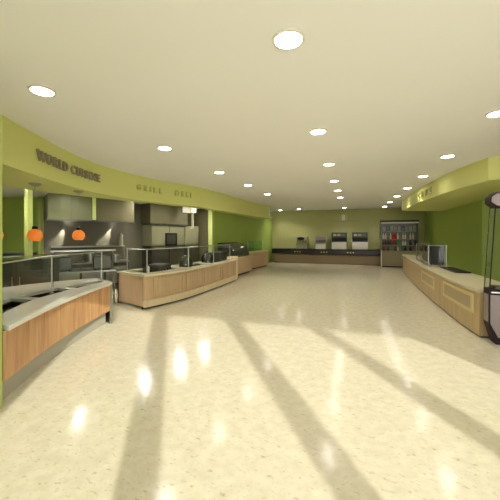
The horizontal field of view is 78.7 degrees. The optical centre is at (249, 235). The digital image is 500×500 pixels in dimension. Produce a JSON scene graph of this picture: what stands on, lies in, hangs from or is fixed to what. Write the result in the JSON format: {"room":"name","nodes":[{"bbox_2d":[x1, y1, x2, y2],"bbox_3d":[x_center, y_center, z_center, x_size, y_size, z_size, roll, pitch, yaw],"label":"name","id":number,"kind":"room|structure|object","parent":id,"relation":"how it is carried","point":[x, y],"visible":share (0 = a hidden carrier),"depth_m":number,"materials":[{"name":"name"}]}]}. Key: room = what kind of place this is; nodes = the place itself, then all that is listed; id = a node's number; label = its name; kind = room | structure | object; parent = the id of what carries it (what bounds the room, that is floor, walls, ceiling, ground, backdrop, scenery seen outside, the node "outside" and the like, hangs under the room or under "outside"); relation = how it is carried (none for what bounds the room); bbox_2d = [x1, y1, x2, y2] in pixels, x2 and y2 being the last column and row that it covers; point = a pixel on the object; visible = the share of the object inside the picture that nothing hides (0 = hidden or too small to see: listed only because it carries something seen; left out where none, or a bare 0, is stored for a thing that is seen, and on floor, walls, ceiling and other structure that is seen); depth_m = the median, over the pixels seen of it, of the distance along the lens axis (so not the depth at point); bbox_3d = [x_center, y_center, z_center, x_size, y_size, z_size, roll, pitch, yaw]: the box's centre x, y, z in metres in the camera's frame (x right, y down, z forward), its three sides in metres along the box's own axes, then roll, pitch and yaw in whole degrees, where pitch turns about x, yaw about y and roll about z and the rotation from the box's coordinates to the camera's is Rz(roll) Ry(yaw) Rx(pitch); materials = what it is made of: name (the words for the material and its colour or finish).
{"room":"eatery","nodes":[
{"label":"eatery","id":0,"kind":"room"},
{"bbox_2d":[0,115,1,407],"bbox_3d":[-3.433,0.270,1.001,0.175,3.060,4.700,0,0,19],"label":"wall","id":1,"kind":"structure","parent":0,"point":[0,115],"depth_m":3.18,"materials":[{"name":"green paint"}]},
{"bbox_2d":[2,197,43,253],"bbox_3d":[-8.449,0.275,10.060,3.638,3.050,0.120,0,0,5],"label":"wall","id":2,"kind":"structure","parent":0,"point":[12,208],"depth_m":9.92,"materials":[{"name":"paint"}]},
{"bbox_2d":[38,197,42,253],"bbox_3d":[-6.685,0.275,9.741,0.100,3.050,0.100,0,0,19],"label":"trim","id":3,"kind":"structure","parent":2,"relation":"attached to","point":[40,199],"depth_m":9.70,"materials":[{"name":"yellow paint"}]},
{"bbox_2d":[44,197,123,258],"bbox_3d":[-5.695,0.275,10.624,2.468,3.050,0.120,0,0,-37],"label":"wall","id":4,"kind":"structure","parent":0,"point":[56,233],"depth_m":10.48,"materials":[{"name":"metal"}]},
{"bbox_2d":[51,247,122,258],"bbox_3d":[-5.585,0.620,10.588,2.200,0.480,0.030,0,0,-37],"label":"backsplash","id":5,"kind":"structure","parent":4,"relation":"attached to","point":[119,250],"depth_m":10.80,"materials":[{"name":"metal"}]},
{"bbox_2d":[0,114,269,218],"bbox_3d":[-2.059,-1.390,10.749,2.981,0.700,15.650,0,0,19],"label":"soffit","id":6,"kind":"structure","parent":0,"point":[21,166],"depth_m":7.12,"materials":[{"name":"paint"}]},
{"bbox_2d":[27,183,42,240],"bbox_3d":[-4.261,-0.473,6.041,0.260,1.133,0.260,0,0,19],"label":"pendant lamp","id":7,"kind":"object","parent":6,"relation":"hanging from","point":[34,234],"visible":1,"depth_m":5.97,"materials":[{"name":"orange glass"}]},
{"bbox_2d":[36,149,100,181],"bbox_3d":[-3.682,-1.395,6.314,0.117,0.186,2.228,0,0,-1],"label":"sign lettering","id":8,"kind":"object","parent":6,"relation":"attached to","point":[41,155],"visible":1,"depth_m":6.05,"materials":[{"name":"gold metal"}]},
{"bbox_2d":[72,190,84,239],"bbox_3d":[-3.969,-0.473,7.061,0.260,1.133,0.260,0,0,19],"label":"pendant lamp","id":9,"kind":"object","parent":6,"relation":"hanging from","point":[78,234],"visible":1,"depth_m":7.00,"materials":[{"name":"orange glass"}]},
{"bbox_2d":[136,184,161,193],"bbox_3d":[-3.006,-1.405,9.142,0.062,0.164,0.969,0,0,29],"label":"sign lettering","id":10,"kind":"object","parent":6,"relation":"attached to","point":[145,187],"visible":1,"depth_m":9.02,"materials":[{"name":"yellow"}]},
{"bbox_2d":[175,190,190,197],"bbox_3d":[-2.242,-1.412,10.254,0.045,0.174,0.697,0,0,36],"label":"sign lettering","id":11,"kind":"object","parent":6,"relation":"attached to","point":[175,190],"visible":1,"depth_m":10.19,"materials":[{"name":"yellow"}]},
{"bbox_2d":[2,186,271,217],"bbox_3d":[-5.091,-1.290,13.694,7.570,0.080,19.290,0,0,19],"label":"ceiling","id":12,"kind":"structure","parent":0,"point":[7,192],"depth_m":8.97,"materials":[{"name":"white paint"}]},
{"bbox_2d":[45,193,95,221],"bbox_3d":[-5.724,-0.848,9.678,1.280,0.795,1.335,0,0,-37],"label":"range hood","id":13,"kind":"object","parent":12,"relation":"hanging from","point":[58,207],"visible":0.92,"depth_m":9.15,"materials":[{"name":"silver metal"}]},
{"bbox_2d":[95,198,134,222],"bbox_3d":[-4.745,-0.843,10.464,1.190,0.805,1.260,0,0,-37],"label":"range hood","id":14,"kind":"object","parent":12,"relation":"hanging from","point":[107,210],"visible":0.9,"depth_m":9.96,"materials":[{"name":"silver metal"}]},
{"bbox_2d":[140,203,187,225],"bbox_3d":[-3.470,-0.848,12.523,0.640,0.795,1.970,0,0,34],"label":"range hood","id":15,"kind":"object","parent":12,"relation":"attached to","point":[150,213],"visible":0.93,"depth_m":12.03,"materials":[{"name":"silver metal"}]},
{"bbox_2d":[183,207,195,228],"bbox_3d":[-2.481,-0.772,12.501,0.400,0.945,0.400,0,0,19],"label":"air duct","id":16,"kind":"object","parent":12,"relation":"hanging from","point":[192,211],"visible":0.82,"depth_m":12.41,"materials":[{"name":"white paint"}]},
{"bbox_2d":[124,203,184,269],"bbox_3d":[-3.876,0.275,12.852,0.120,3.050,3.452,0,0,30],"label":"wall","id":17,"kind":"structure","parent":0,"point":[132,231],"depth_m":11.73,"materials":[{"name":"metal"}]},
{"bbox_2d":[188,209,207,246],"bbox_3d":[-2.395,0.275,14.192,1.180,3.050,0.120,0,0,19],"label":"wall","id":18,"kind":"structure","parent":0,"point":[201,215],"depth_m":14.08,"materials":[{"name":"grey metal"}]},
{"bbox_2d":[208,210,213,246],"bbox_3d":[-1.764,0.275,13.905,0.200,3.050,0.220,0,0,19],"label":"trim","id":19,"kind":"structure","parent":18,"relation":"attached to","point":[210,213],"depth_m":13.81,"materials":[{"name":"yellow paint"}]},
{"bbox_2d":[214,211,271,261],"bbox_3d":[-0.095,0.275,17.767,0.220,3.050,8.405,0,0,23],"label":"wall","id":20,"kind":"structure","parent":0,"point":[227,227],"depth_m":16.75,"materials":[{"name":"paint"}]},
{"bbox_2d":[0,261,499,499],"bbox_3d":[1.681,1.850,9.354,23.200,0.100,24.000,0,0,19],"label":"floor","id":21,"kind":"structure","parent":0,"point":[276,381],"depth_m":3.32,"materials":[{"name":"tile"}]},
{"bbox_2d":[2,251,37,256],"bbox_3d":[-6.385,1.120,8.417,0.660,1.360,0.640,0,0,-5],"label":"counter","id":22,"kind":"object","parent":21,"relation":"on","point":[14,253],"visible":0.18,"depth_m":8.15,"materials":[{"name":"grey metal"}]},
{"bbox_2d":[24,189,32,255],"bbox_3d":[-5.331,0.275,7.342,0.120,3.050,0.120,0,0,19],"label":"square column","id":23,"kind":"structure","parent":21,"relation":"on","point":[28,194],"depth_m":7.30,"materials":[{"name":"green paint"}]},
{"bbox_2d":[2,256,58,263],"bbox_3d":[-4.850,1.125,6.621,1.090,1.350,0.640,0,0,0],"label":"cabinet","id":24,"kind":"object","parent":21,"relation":"on","point":[4,256],"visible":0.02,"depth_m":6.38,"materials":[{"name":"grey metal"}]},
{"bbox_2d":[2,278,111,399],"bbox_3d":[-3.733,1.375,4.971,2.036,0.850,3.780,0,0,-5],"label":"counter","id":25,"kind":"object","parent":21,"relation":"on","point":[37,327],"depth_m":4.34,"materials":[{"name":"brown wood"}]},
{"bbox_2d":[2,255,48,261],"bbox_3d":[-3.295,0.315,4.255,0.284,0.010,1.558,0,0,-11],"label":"glass shelf","id":26,"kind":"object","parent":25,"relation":"attached to","point":[16,259],"depth_m":4.40,"materials":[{"name":"white"}]},
{"bbox_2d":[2,251,102,304],"bbox_3d":[-3.287,0.630,4.914,0.576,0.640,2.903,0,0,-2],"label":"sneeze guard","id":27,"kind":"object","parent":25,"relation":"on","point":[25,278],"visible":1,"depth_m":4.85,"materials":[{"name":"clear glass"}]},
{"bbox_2d":[2,278,111,330],"bbox_3d":[-3.735,0.975,4.989,2.036,0.050,3.744,0,0,-5],"label":"countertop","id":28,"kind":"structure","parent":25,"relation":"on","point":[31,307],"depth_m":4.50,"materials":[{"name":"beige stone"}]},
{"bbox_2d":[37,251,99,254],"bbox_3d":[-3.333,0.315,5.708,0.284,0.010,1.283,0,0,9],"label":"glass shelf","id":29,"kind":"object","parent":25,"relation":"attached to","point":[80,252],"depth_m":5.73,"materials":[{"name":"white"}]},
{"bbox_2d":[50,249,116,302],"bbox_3d":[-4.396,1.085,8.081,1.500,1.430,0.700,0,0,-31],"label":"prep table","id":30,"kind":"object","parent":21,"relation":"on","point":[112,268],"visible":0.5,"depth_m":8.17,"materials":[{"name":"silver metal"}]},
{"bbox_2d":[50,249,115,251],"bbox_3d":[-4.396,0.385,8.081,1.500,0.030,0.400,0,0,-31],"label":"shelf","id":31,"kind":"object","parent":30,"relation":"attached to","point":[112,250],"depth_m":7.87,"materials":[{"name":"silver metal"}]},
{"bbox_2d":[103,255,110,268],"bbox_3d":[-4.037,0.720,8.300,0.420,0.360,0.360,0,0,-31],"label":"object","id":32,"kind":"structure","parent":30,"relation":"on","point":[106,258],"depth_m":8.21,"materials":[{"name":"grey metal"}]},
{"bbox_2d":[51,245,128,285],"bbox_3d":[-5.319,1.070,10.236,2.240,1.460,0.912,0,0,-37],"label":"range","id":33,"kind":"object","parent":21,"relation":"on","point":[120,265],"visible":0.2,"depth_m":10.40,"materials":[{"name":"grey metal"}]},
{"bbox_2d":[110,254,121,260],"bbox_3d":[-4.706,0.745,10.669,0.320,0.230,0.331,0,0,9],"label":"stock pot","id":34,"kind":"object","parent":33,"relation":"on","point":[116,256],"visible":0.83,"depth_m":10.57,"materials":[{"name":"silver metal"}]},
{"bbox_2d":[111,259,126,262],"bbox_3d":[-5.335,0.880,10.257,2.240,0.040,0.860,0,0,-37],"label":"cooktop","id":35,"kind":"object","parent":33,"relation":"in","point":[121,260],"depth_m":10.47,"materials":[{"name":"silver metal"}]},
{"bbox_2d":[118,233,122,244],"bbox_3d":[-4.676,0.115,11.043,0.158,0.450,0.160,0,0,-37],"label":"paper towel roll","id":36,"kind":"object","parent":33,"relation":"on","point":[120,236],"visible":0.87,"depth_m":10.98,"materials":[{"name":"beige paper"}]},
{"bbox_2d":[142,225,168,249],"bbox_3d":[-3.753,0.680,12.190,0.642,2.240,0.840,0,0,34],"label":"tall cabinet","id":37,"kind":"object","parent":21,"relation":"on","point":[153,236],"visible":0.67,"depth_m":11.90,"materials":[{"name":"silver"}]},
{"bbox_2d":[169,225,183,248],"bbox_3d":[-3.272,0.680,12.904,0.642,2.240,0.840,0,0,34],"label":"tall cabinet","id":38,"kind":"object","parent":21,"relation":"on","point":[179,230],"visible":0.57,"depth_m":12.81,"materials":[{"name":"silver"}]},
{"bbox_2d":[165,233,176,245],"bbox_3d":[-3.203,0.140,12.422,0.025,0.520,0.600,0,0,34],"label":"wall screen","id":39,"kind":"object","parent":38,"relation":"attached to","point":[170,238],"visible":1,"depth_m":12.40,"materials":[{"name":"black plastic"}]},
{"bbox_2d":[117,259,236,308],"bbox_3d":[-1.898,1.375,10.040,1.443,0.850,5.301,0,0,27],"label":"counter","id":40,"kind":"object","parent":21,"relation":"on","point":[135,287],"depth_m":8.21,"materials":[{"name":"beige wood"}]},
{"bbox_2d":[143,266,170,272],"bbox_3d":[-2.612,0.919,8.642,0.521,0.240,0.800,0,0,7],"label":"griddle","id":41,"kind":"object","parent":40,"relation":"on","point":[169,267],"visible":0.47,"depth_m":8.27,"materials":[{"name":"grey metal"}]},
{"bbox_2d":[139,246,182,248],"bbox_3d":[-2.388,0.325,8.593,0.284,0.010,1.610,0,0,29],"label":"glass shelf","id":42,"kind":"object","parent":40,"relation":"attached to","point":[180,247],"depth_m":8.49,"materials":[{"name":"white"}]},
{"bbox_2d":[117,259,236,276],"bbox_3d":[-1.898,0.975,10.040,1.443,0.050,5.301,0,0,27],"label":"countertop","id":43,"kind":"structure","parent":40,"relation":"on","point":[176,269],"depth_m":8.51,"materials":[{"name":"beige stone"}]},
{"bbox_2d":[126,244,230,272],"bbox_3d":[-1.836,0.635,10.021,0.796,0.630,4.754,0,0,29],"label":"sneeze guard","id":44,"kind":"object","parent":40,"relation":"on","point":[141,258],"visible":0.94,"depth_m":8.65,"materials":[{"name":"clear glass"}]},
{"bbox_2d":[179,264,192,266],"bbox_3d":[-2.037,0.803,9.659,0.440,0.471,0.440,0,0,19],"label":"pan","id":45,"kind":"object","parent":40,"relation":"on","point":[186,265],"visible":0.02,"depth_m":9.46,"materials":[{"name":"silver metal"}]},
{"bbox_2d":[214,258,226,261],"bbox_3d":[-1.250,0.829,11.927,0.500,0.420,0.600,0,0,19],"label":"tray","id":46,"kind":"object","parent":40,"relation":"on","point":[223,259],"visible":0.18,"depth_m":11.63,"materials":[{"name":"grey metal"}]},
{"bbox_2d":[184,226,197,247],"bbox_3d":[-2.792,0.680,13.618,0.642,2.240,0.840,0,0,34],"label":"tall cabinet","id":47,"kind":"object","parent":21,"relation":"on","point":[190,235],"visible":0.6,"depth_m":13.39,"materials":[{"name":"silver"}]},
{"bbox_2d":[227,256,237,277],"bbox_3d":[-0.779,1.335,12.929,0.350,0.930,0.560,0,0,19],"label":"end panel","id":48,"kind":"structure","parent":21,"relation":"on","point":[231,257],"depth_m":12.99,"materials":[{"name":"beige laminate"}]},
{"bbox_2d":[238,255,252,275],"bbox_3d":[-0.667,1.375,14.464,1.000,0.850,2.300,0,0,19],"label":"counter","id":49,"kind":"object","parent":21,"relation":"on","point":[244,262],"depth_m":14.30,"materials":[{"name":"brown wood"}]},
{"bbox_2d":[218,242,248,256],"bbox_3d":[-0.734,0.630,14.391,0.820,0.640,2.000,0,0,19],"label":"glass display case","id":50,"kind":"object","parent":49,"relation":"on","point":[236,249],"visible":0.73,"depth_m":14.15,"materials":[{"name":"grey"}]},
{"bbox_2d":[249,250,267,268],"bbox_3d":[0.339,1.335,17.492,0.746,0.930,2.252,0,0,22],"label":"counter","id":51,"kind":"object","parent":21,"relation":"on","point":[259,258],"depth_m":17.29,"materials":[{"name":"beige laminate"}]},
{"bbox_2d":[248,241,261,250],"bbox_3d":[0.308,0.570,17.470,0.030,0.600,1.908,0,0,27],"label":"glass screen","id":52,"kind":"object","parent":51,"relation":"on","point":[252,245],"visible":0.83,"depth_m":17.36,"materials":[{"name":"green"}]},
{"bbox_2d":[249,250,267,252],"bbox_3d":[0.349,0.895,17.488,0.729,0.050,2.251,0,0,22],"label":"countertop","id":53,"kind":"structure","parent":51,"relation":"on","point":[259,250],"depth_m":17.12,"materials":[{"name":"beige stone"}]},
{"bbox_2d":[272,248,380,264],"bbox_3d":[4.901,1.325,20.014,6.960,0.950,0.920,0,0,19],"label":"counter","id":54,"kind":"object","parent":21,"relation":"on","point":[282,255],"depth_m":19.58,"materials":[{"name":"brown laminate"}]},
{"bbox_2d":[296,237,307,248],"bbox_3d":[3.503,0.449,20.509,0.750,0.800,0.557,0,0,19],"label":"beverage dispenser","id":55,"kind":"object","parent":54,"relation":"on","point":[301,242],"visible":1,"depth_m":20.30,"materials":[{"name":"silver"}]},
{"bbox_2d":[315,236,325,248],"bbox_3d":[4.677,0.439,20.121,0.660,0.820,0.540,0,0,19],"label":"beverage dispenser","id":56,"kind":"object","parent":54,"relation":"on","point":[320,240],"visible":1,"depth_m":19.91,"materials":[{"name":"silver plastic"}]},
{"bbox_2d":[272,248,380,250],"bbox_3d":[4.903,0.875,20.019,6.960,0.050,0.910,0,0,19],"label":"countertop","id":57,"kind":"structure","parent":54,"relation":"on","point":[272,248],"depth_m":19.52,"materials":[{"name":"black stone"}]},
{"bbox_2d":[332,232,346,248],"bbox_3d":[5.772,0.309,19.744,0.920,1.080,0.555,0,0,19],"label":"beverage dispenser","id":58,"kind":"object","parent":54,"relation":"on","point":[339,239],"visible":0.96,"depth_m":19.54,"materials":[{"name":"silver plastic"}]},
{"bbox_2d":[352,232,367,249],"bbox_3d":[6.969,0.309,19.339,0.920,1.080,0.555,0,0,19],"label":"beverage dispenser","id":59,"kind":"object","parent":54,"relation":"on","point":[359,239],"visible":0.98,"depth_m":19.14,"materials":[{"name":"silver plastic"}]},
{"bbox_2d":[380,220,418,267],"bbox_3d":[8.627,0.450,17.669,1.980,2.700,0.620,0,0,19],"label":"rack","id":60,"kind":"object","parent":21,"relation":"on","point":[389,258],"visible":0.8,"depth_m":17.64,"materials":[{"name":"grey metal"}]},
{"bbox_2d":[382,231,414,231],"bbox_3d":[8.630,-0.270,17.678,1.840,0.020,0.480,0,0,19],"label":"shelf","id":61,"kind":"object","parent":60,"relation":"attached to","point":[382,231],"depth_m":17.62,"materials":[{"name":"grey metal"}]},
{"bbox_2d":[402,254,499,337],"bbox_3d":[6.287,1.375,10.490,1.021,0.850,11.085,0,0,20],"label":"counter","id":62,"kind":"object","parent":21,"relation":"on","point":[460,295],"depth_m":6.82,"materials":[{"name":"beige wood"}]},
{"bbox_2d":[416,243,446,266],"bbox_3d":[6.292,0.615,10.715,0.543,0.670,3.194,0,0,22],"label":"sneeze guard","id":63,"kind":"object","parent":62,"relation":"on","point":[438,253],"visible":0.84,"depth_m":9.37,"materials":[{"name":"clear glass"}]},
{"bbox_2d":[402,254,499,292],"bbox_3d":[6.287,0.975,10.490,1.021,0.050,11.085,0,0,20],"label":"countertop","id":64,"kind":"structure","parent":62,"relation":"on","point":[471,281],"depth_m":7.15,"materials":[{"name":"beige stone"}]},
{"bbox_2d":[440,267,470,272],"bbox_3d":[5.656,0.934,8.434,0.360,0.030,1.400,0,0,19],"label":"hot plate","id":65,"kind":"object","parent":62,"relation":"on","point":[452,269],"visible":0.99,"depth_m":8.23,"materials":[{"name":"black metal"}]},
{"bbox_2d":[483,192,499,344],"bbox_3d":[4.996,0.535,4.852,2.078,2.530,0.270,0,0,19],"label":"display case","id":66,"kind":"object","parent":21,"relation":"on","point":[491,294],"visible":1,"depth_m":5.08,"materials":[{"name":"black"}]},
{"bbox_2d":[0,0,499,211],"bbox_3d":[1.681,-1.790,9.354,23.200,0.100,24.000,0,0,19],"label":"ceiling","id":67,"kind":"structure","parent":0,"point":[396,87],"depth_m":3.65,"materials":[{"name":"paint"}]},
{"bbox_2d":[27,85,56,96],"bbox_3d":[-2.484,-1.732,3.646,0.290,0.016,0.290,0,0,19],"label":"recessed light","id":68,"kind":"object","parent":67,"relation":"in","point":[40,90],"visible":1,"depth_m":3.62,"materials":[{"name":"beige"}]},
{"bbox_2d":[30,87,53,95],"bbox_3d":[-2.484,-1.731,3.646,0.236,0.010,0.236,0,0,19],"label":"diffuser","id":69,"kind":"object","parent":68,"relation":"attached to","point":[42,91],"depth_m":3.64,"materials":[{"name":"white plastic"}]},
{"bbox_2d":[157,146,171,149],"bbox_3d":[-1.684,-1.732,6.015,0.290,0.016,0.290,0,0,19],"label":"recessed light","id":70,"kind":"object","parent":67,"relation":"in","point":[158,147],"visible":1,"depth_m":6.01,"materials":[{"name":"white"}]},
{"bbox_2d":[159,147,170,149],"bbox_3d":[-1.684,-1.731,6.015,0.236,0.010,0.236,0,0,19],"label":"diffuser","id":71,"kind":"object","parent":70,"relation":"attached to","point":[161,148],"depth_m":6.02,"materials":[{"name":"white plastic"}]},
{"bbox_2d":[272,28,304,49],"bbox_3d":[0.340,-1.732,2.693,0.290,0.016,0.290,0,0,19],"label":"recessed light","id":72,"kind":"object","parent":67,"relation":"in","point":[287,38],"visible":1,"depth_m":2.68,"materials":[{"name":"white"}]},
{"bbox_2d":[275,32,301,48],"bbox_3d":[0.340,-1.731,2.693,0.236,0.010,0.236,0,0,19],"label":"diffuser","id":73,"kind":"object","parent":72,"relation":"attached to","point":[283,40],"depth_m":2.69,"materials":[{"name":"white plastic"}]},
{"bbox_2d":[309,128,326,134],"bbox_3d":[1.130,-1.732,5.065,0.290,0.016,0.290,0,0,19],"label":"recessed light","id":74,"kind":"object","parent":67,"relation":"in","point":[318,131],"visible":1,"depth_m":5.04,"materials":[{"name":"white"}]},
{"bbox_2d":[311,130,324,133],"bbox_3d":[1.130,-1.731,5.065,0.236,0.010,0.236,0,0,19],"label":"diffuser","id":75,"kind":"object","parent":74,"relation":"attached to","point":[312,131],"depth_m":5.04,"materials":[{"name":"white plastic"}]},
{"bbox_2d":[323,163,334,165],"bbox_3d":[1.907,-1.732,7.367,0.290,0.016,0.290,0,0,19],"label":"recessed light","id":76,"kind":"object","parent":67,"relation":"in","point":[324,164],"visible":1,"depth_m":7.36,"materials":[{"name":"white"}]},
{"bbox_2d":[440,154,455,157],"bbox_3d":[4.298,-1.732,6.633,0.290,0.016,0.290,0,0,19],"label":"recessed light","id":77,"kind":"object","parent":67,"relation":"in","point":[449,155],"visible":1,"depth_m":6.62,"materials":[{"name":"white"}]},
{"bbox_2d":[485,110,499,117],"bbox_3d":[3.505,-1.732,4.315,0.290,0.016,0.290,0,0,19],"label":"recessed light","id":78,"kind":"object","parent":67,"relation":"in","point":[496,113],"visible":1,"depth_m":4.33,"materials":[{"name":"white"}]},
{"bbox_2d":[487,111,499,116],"bbox_3d":[3.505,-1.731,4.315,0.236,0.010,0.236,0,0,19],"label":"diffuser","id":79,"kind":"object","parent":78,"relation":"attached to","point":[494,113],"depth_m":4.33,"materials":[{"name":"white plastic"}]},
{"bbox_2d":[270,208,424,260],"bbox_3d":[8.930,0.030,19.255,15.800,3.540,0.200,0,0,19],"label":"wall","id":80,"kind":"structure","parent":0,"point":[286,225],"depth_m":20.35,"materials":[{"name":"green paint"}]},
{"bbox_2d":[331,215,346,221],"bbox_3d":[6.298,-1.180,20.007,1.900,0.440,0.040,0,0,19],"label":"sign","id":81,"kind":"object","parent":80,"relation":"attached to","point":[343,216],"depth_m":20.06,"materials":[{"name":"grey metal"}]},
{"bbox_2d":[402,156,499,210],"bbox_3d":[9.766,-1.485,9.790,7.720,0.510,9.800,0,0,19],"label":"soffit","id":82,"kind":"structure","parent":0,"point":[471,183],"depth_m":8.62,"materials":[{"name":"paint"}]},
{"bbox_2d":[418,187,431,198],"bbox_3d":[5.950,-1.456,10.426,0.049,0.208,1.422,0,0,15],"label":"sign lettering","id":83,"kind":"object","parent":82,"relation":"attached to","point":[430,190],"visible":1,"depth_m":10.21,"materials":[{"name":"yellow"}]},
{"bbox_2d":[425,200,499,281],"bbox_3d":[11.946,0.030,13.276,5.840,3.540,9.200,0,0,19],"label":"wall","id":84,"kind":"structure","parent":0,"point":[464,228],"depth_m":11.84,"materials":[{"name":"green paint"}]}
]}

